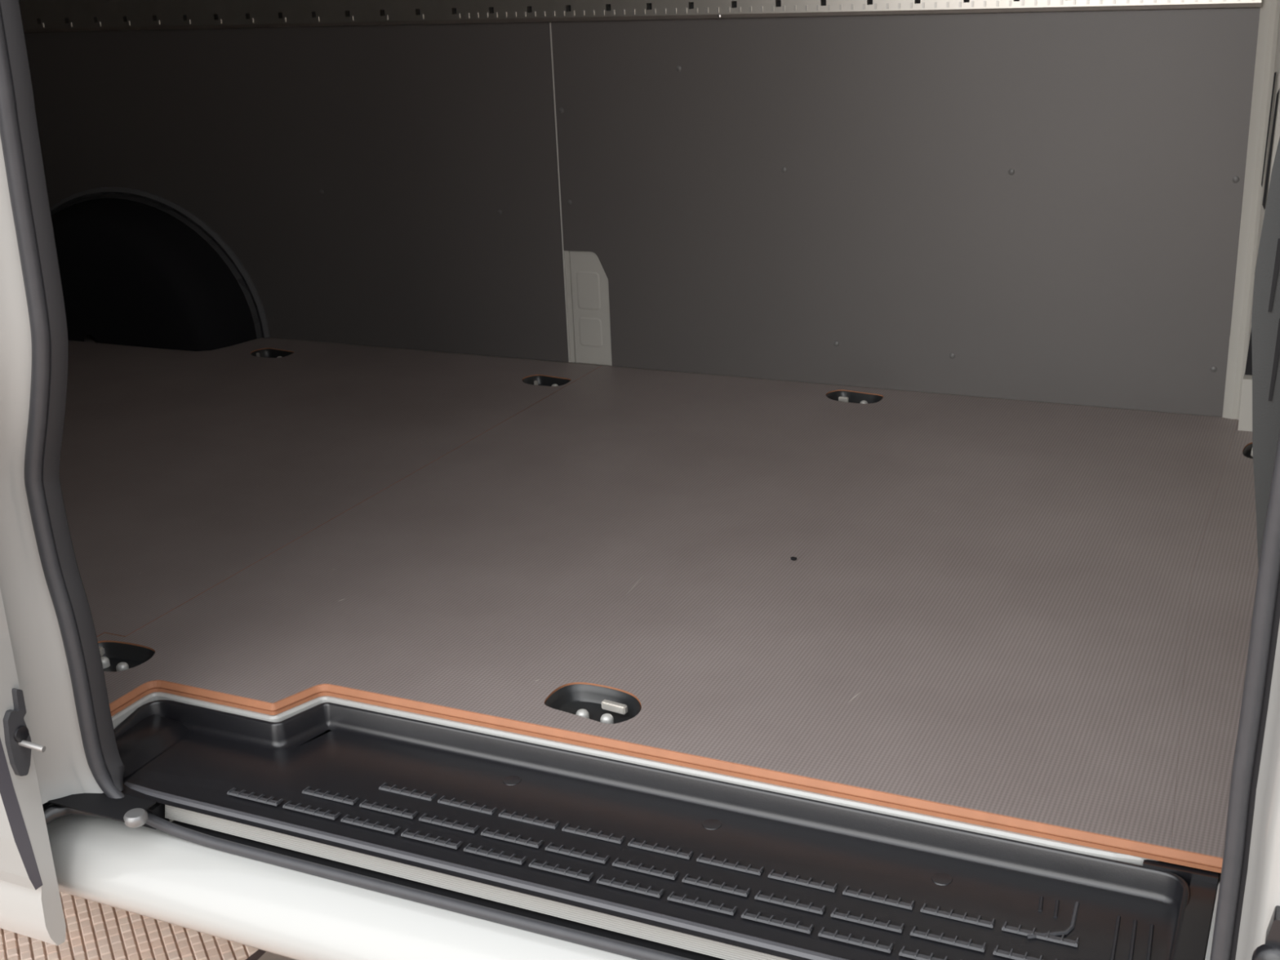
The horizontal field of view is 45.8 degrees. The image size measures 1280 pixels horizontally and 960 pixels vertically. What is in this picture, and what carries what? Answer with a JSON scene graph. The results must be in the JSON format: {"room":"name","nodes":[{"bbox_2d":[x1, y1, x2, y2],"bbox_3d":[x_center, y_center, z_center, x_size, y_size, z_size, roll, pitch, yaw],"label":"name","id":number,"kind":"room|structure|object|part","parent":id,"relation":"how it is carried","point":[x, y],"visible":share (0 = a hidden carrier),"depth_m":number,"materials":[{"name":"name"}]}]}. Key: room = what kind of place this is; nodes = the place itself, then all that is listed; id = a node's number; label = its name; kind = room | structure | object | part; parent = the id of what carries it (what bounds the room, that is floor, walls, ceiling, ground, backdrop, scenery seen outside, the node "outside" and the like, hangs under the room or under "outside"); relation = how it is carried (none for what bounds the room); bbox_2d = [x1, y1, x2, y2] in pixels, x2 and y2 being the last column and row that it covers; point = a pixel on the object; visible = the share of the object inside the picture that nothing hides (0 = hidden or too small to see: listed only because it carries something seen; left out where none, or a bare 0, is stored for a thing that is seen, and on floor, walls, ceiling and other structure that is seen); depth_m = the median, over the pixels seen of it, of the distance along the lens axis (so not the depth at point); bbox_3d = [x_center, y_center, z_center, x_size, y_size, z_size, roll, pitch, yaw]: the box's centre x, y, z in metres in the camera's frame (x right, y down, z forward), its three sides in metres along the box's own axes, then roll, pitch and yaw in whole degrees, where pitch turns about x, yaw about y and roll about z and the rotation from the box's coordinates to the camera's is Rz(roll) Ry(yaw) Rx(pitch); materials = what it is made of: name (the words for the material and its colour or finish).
{"room":"cargo space","nodes":[
{"label":"cargo space","id":0,"kind":"room"},
{"bbox_2d":[23,7,1260,417],"bbox_3d":[-0.500,-1.157,3.300,4.750,2.000,0.043,7,21,24],"label":"wall","id":1,"kind":"structure","parent":0,"point":[1032,206],"depth_m":3.15,"materials":[{"name":"grey plastic"}]},
{"bbox_3d":[-1.407,-0.761,3.877,2.718,0.741,0.006,7,21,24],"label":"wall panel","id":2,"kind":"part","parent":1,"relation":"part of","materials":[{"name":"black plastic"}]},
{"bbox_2d":[18,0,1262,32],"bbox_3d":[-0.772,-1.086,3.429,4.066,0.118,0.017,7,21,24],"label":"rail","id":3,"kind":"object","parent":1,"relation":"attached to","point":[37,15],"visible":0.98,"depth_m":3.25,"materials":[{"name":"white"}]},
{"bbox_3d":[0.461,-0.543,3.035,1.398,0.741,0.006,7,21,24],"label":"wall panel","id":4,"kind":"part","parent":1,"relation":"part of","materials":[{"name":"grey plastic"}]},
{"bbox_2d":[1222,0,1279,431],"bbox_3d":[1.118,-0.942,2.517,0.150,1.814,0.079,7,21,24],"label":"trim","id":5,"kind":"structure","parent":1,"relation":"attached to","point":[1264,135],"depth_m":2.72,"materials":[{"name":"grey paint"}]},
{"bbox_2d":[59,334,1257,873],"bbox_3d":[-0.887,-0.024,2.859,4.650,0.015,1.754,7,21,24],"label":"floor","id":6,"kind":"structure","parent":0,"point":[983,610],"depth_m":2.29,"materials":[{"name":"wood"}]},
{"bbox_2d":[97,642,155,671],"bbox_3d":[-0.721,0.250,2.069,0.120,0.020,0.083,7,21,24],"label":"ring","id":7,"kind":"object","parent":6,"relation":"attached to","point":[115,656],"visible":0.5,"depth_m":2.10,"materials":[{"name":"grey plastic"}]},
{"bbox_2d":[49,186,270,351],"bbox_3d":[-1.355,-0.545,3.827,0.856,0.362,0.172,7,21,24],"label":"wheel arch cover","id":8,"kind":"object","parent":6,"relation":"on","point":[138,268],"visible":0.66,"depth_m":3.72,"materials":[{"name":"black plastic"}]},
{"bbox_2d":[250,348,293,358],"bbox_3d":[-0.886,-0.295,3.640,0.114,0.023,0.080,7,21,24],"label":"ring","id":9,"kind":"object","parent":6,"relation":"attached to","point":[268,353],"visible":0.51,"depth_m":3.67,"materials":[{"name":"grey plastic"}]},
{"bbox_3d":[-1.724,-0.122,3.237,2.802,0.015,1.754,7,21,24],"label":"panel","id":10,"kind":"part","parent":6,"relation":"part of","materials":[{"name":"wood"}]},
{"bbox_2d":[522,375,570,386],"bbox_3d":[-0.206,-0.207,3.310,0.114,0.023,0.080,7,21,24],"label":"ring","id":11,"kind":"object","parent":6,"relation":"attached to","point":[542,380],"visible":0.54,"depth_m":3.34,"materials":[{"name":"grey plastic"}]},
{"bbox_2d":[544,684,641,724],"bbox_3d":[-0.055,0.287,1.886,0.126,0.020,0.089,7,21,24],"label":"ring","id":12,"kind":"object","parent":6,"relation":"attached to","point":[599,704],"visible":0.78,"depth_m":1.91,"materials":[{"name":"grey plastic"}]},
{"bbox_2d":[826,391,883,403],"bbox_3d":[0.437,-0.161,3.100,0.120,0.023,0.085,7,21,24],"label":"ring","id":13,"kind":"object","parent":6,"relation":"attached to","point":[842,396],"visible":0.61,"depth_m":3.13,"materials":[{"name":"grey plastic"}]},
{"bbox_3d":[1.038,0.159,2.108,0.508,0.015,1.530,7,21,24],"label":"panel","id":14,"kind":"part","parent":6,"relation":"part of","materials":[{"name":"wood"}]},
{"bbox_2d":[1242,444,1253,458],"bbox_3d":[1.113,-0.043,2.684,0.085,0.024,0.120,7,21,24],"label":"ring","id":15,"kind":"object","parent":6,"relation":"attached to","point":[1247,451],"visible":0.23,"depth_m":2.71,"materials":[{"name":"grey plastic"}]},
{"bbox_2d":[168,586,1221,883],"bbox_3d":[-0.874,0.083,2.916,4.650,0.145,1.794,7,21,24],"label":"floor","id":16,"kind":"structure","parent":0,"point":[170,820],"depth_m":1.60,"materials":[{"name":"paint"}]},
{"bbox_2d":[161,804,789,959],"bbox_3d":[-0.042,0.462,1.575,1.165,0.029,0.027,7,21,24],"label":"sliding door rail","id":17,"kind":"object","parent":16,"relation":"attached to","point":[676,943],"depth_m":1.64,"materials":[{"name":"grey aluminium"}]},
{"bbox_2d":[114,699,1218,959],"bbox_3d":[-0.063,0.385,1.692,1.310,0.044,0.242,7,21,24],"label":"step","id":18,"kind":"structure","parent":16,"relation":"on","point":[778,874],"depth_m":1.67,"materials":[{"name":"black plastic"}]},
{"bbox_2d":[111,691,1220,959],"bbox_3d":[-0.063,0.371,1.711,1.367,0.035,0.280,7,21,24],"label":"trim","id":19,"kind":"structure","parent":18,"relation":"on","point":[121,716],"depth_m":1.76,"materials":[{"name":"grey paint"}]},
{"bbox_3d":[-1.265,-0.598,1.749,4.750,2.230,0.090,7,21,24],"label":"wall","id":20,"kind":"structure","parent":0,"visible":0},
{"bbox_2d":[0,588,148,946],"bbox_3d":[-1.258,-0.419,1.750,1.400,1.908,0.139,7,21,24],"label":"door","id":21,"kind":"structure","parent":20,"relation":"in","point":[31,905],"depth_m":1.74,"materials":[{"name":"grey paint"}]},
{"bbox_3d":[-1.296,0.290,1.971,1.300,0.249,0.036,7,21,24],"label":"moulding","id":22,"kind":"part","parent":21,"relation":"part of","materials":[{"name":"grey"}]},
{"bbox_3d":[-0.667,0.399,1.805,0.141,0.026,0.048,-5,19,-6],"label":"guide arm","id":23,"kind":"part","parent":21,"relation":"part of","materials":[{"name":"black plastic"}]},
{"bbox_2d":[0,136,168,829],"bbox_3d":[-0.710,-0.499,1.507,0.195,1.960,0.098,7,21,24],"label":"door pillar","id":24,"kind":"structure","parent":20,"relation":"attached to","point":[64,776],"depth_m":1.74,"materials":[{"name":"white metal"}]},
{"bbox_3d":[-0.669,0.401,1.824,0.180,0.050,0.088,7,21,24],"label":"rail","id":25,"kind":"part","parent":24,"relation":"part of","materials":[{"name":"black"}]},
{"bbox_2d":[45,803,637,959],"bbox_3d":[0.095,0.555,1.503,1.840,0.112,0.084,7,21,24],"label":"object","id":26,"kind":"structure","parent":20,"relation":"attached to","point":[153,873],"depth_m":1.71,"materials":[{"name":"grey paint"}]},
{"bbox_2d":[0,0,1279,959],"bbox_3d":[-0.109,-0.442,1.262,1.324,1.953,0.031,7,21,24],"label":"seal","id":27,"kind":"object","parent":20,"relation":"attached to","point":[19,130],"visible":1,"depth_m":1.60,"materials":[{"name":"black rubber"}]},
{"bbox_2d":[1235,621,1279,959],"bbox_3d":[0.672,-0.346,0.890,0.482,1.948,0.103,7,21,24],"label":"trim","id":28,"kind":"structure","parent":20,"relation":"attached to","point":[1262,887],"depth_m":1.18,"materials":[{"name":"grey paint"}]},
{"bbox_2d":[1251,905,1279,959],"bbox_3d":[0.493,0.389,1.172,0.041,0.113,0.039,7,21,24],"label":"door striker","id":29,"kind":"structure","parent":20,"relation":"in","point":[1270,950],"depth_m":1.16,"materials":[{"name":"black plastic"}]},
{"bbox_3d":[0.501,0.387,1.178,0.033,0.113,0.020,7,21,24],"label":"plate","id":30,"kind":"part","parent":29,"relation":"part of","materials":[{"name":"grey metal"}]},
{"bbox_3d":[1.229,-0.661,1.636,0.050,2.230,1.734,7,21,24],"label":"wall","id":31,"kind":"structure","parent":0,"visible":0},
{"bbox_2d":[1251,137,1279,568],"bbox_3d":[0.662,-0.445,1.070,0.368,1.840,0.032,7,21,24],"label":"door frame","id":32,"kind":"structure","parent":31,"relation":"attached to","point":[1265,317],"depth_m":1.25,"materials":[{"name":"grey plastic"}]},
{"label":"outside","id":33,"kind":"structure","parent":0,"visible":0},
{"bbox_2d":[0,891,257,959],"bbox_3d":[-1.057,1.485,0.486,22.000,0.081,17.000,7,21,24],"label":"ground","id":34,"kind":"structure","parent":33,"point":[95,931],"depth_m":2.45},
{"bbox_2d":[245,949,294,959],"bbox_3d":[-0.395,0.802,2.209,0.552,0.012,0.320,7,21,24],"label":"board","id":35,"kind":"object","parent":34,"relation":"on","point":[260,954],"visible":0.14,"depth_m":2.37,"materials":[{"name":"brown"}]}
]}

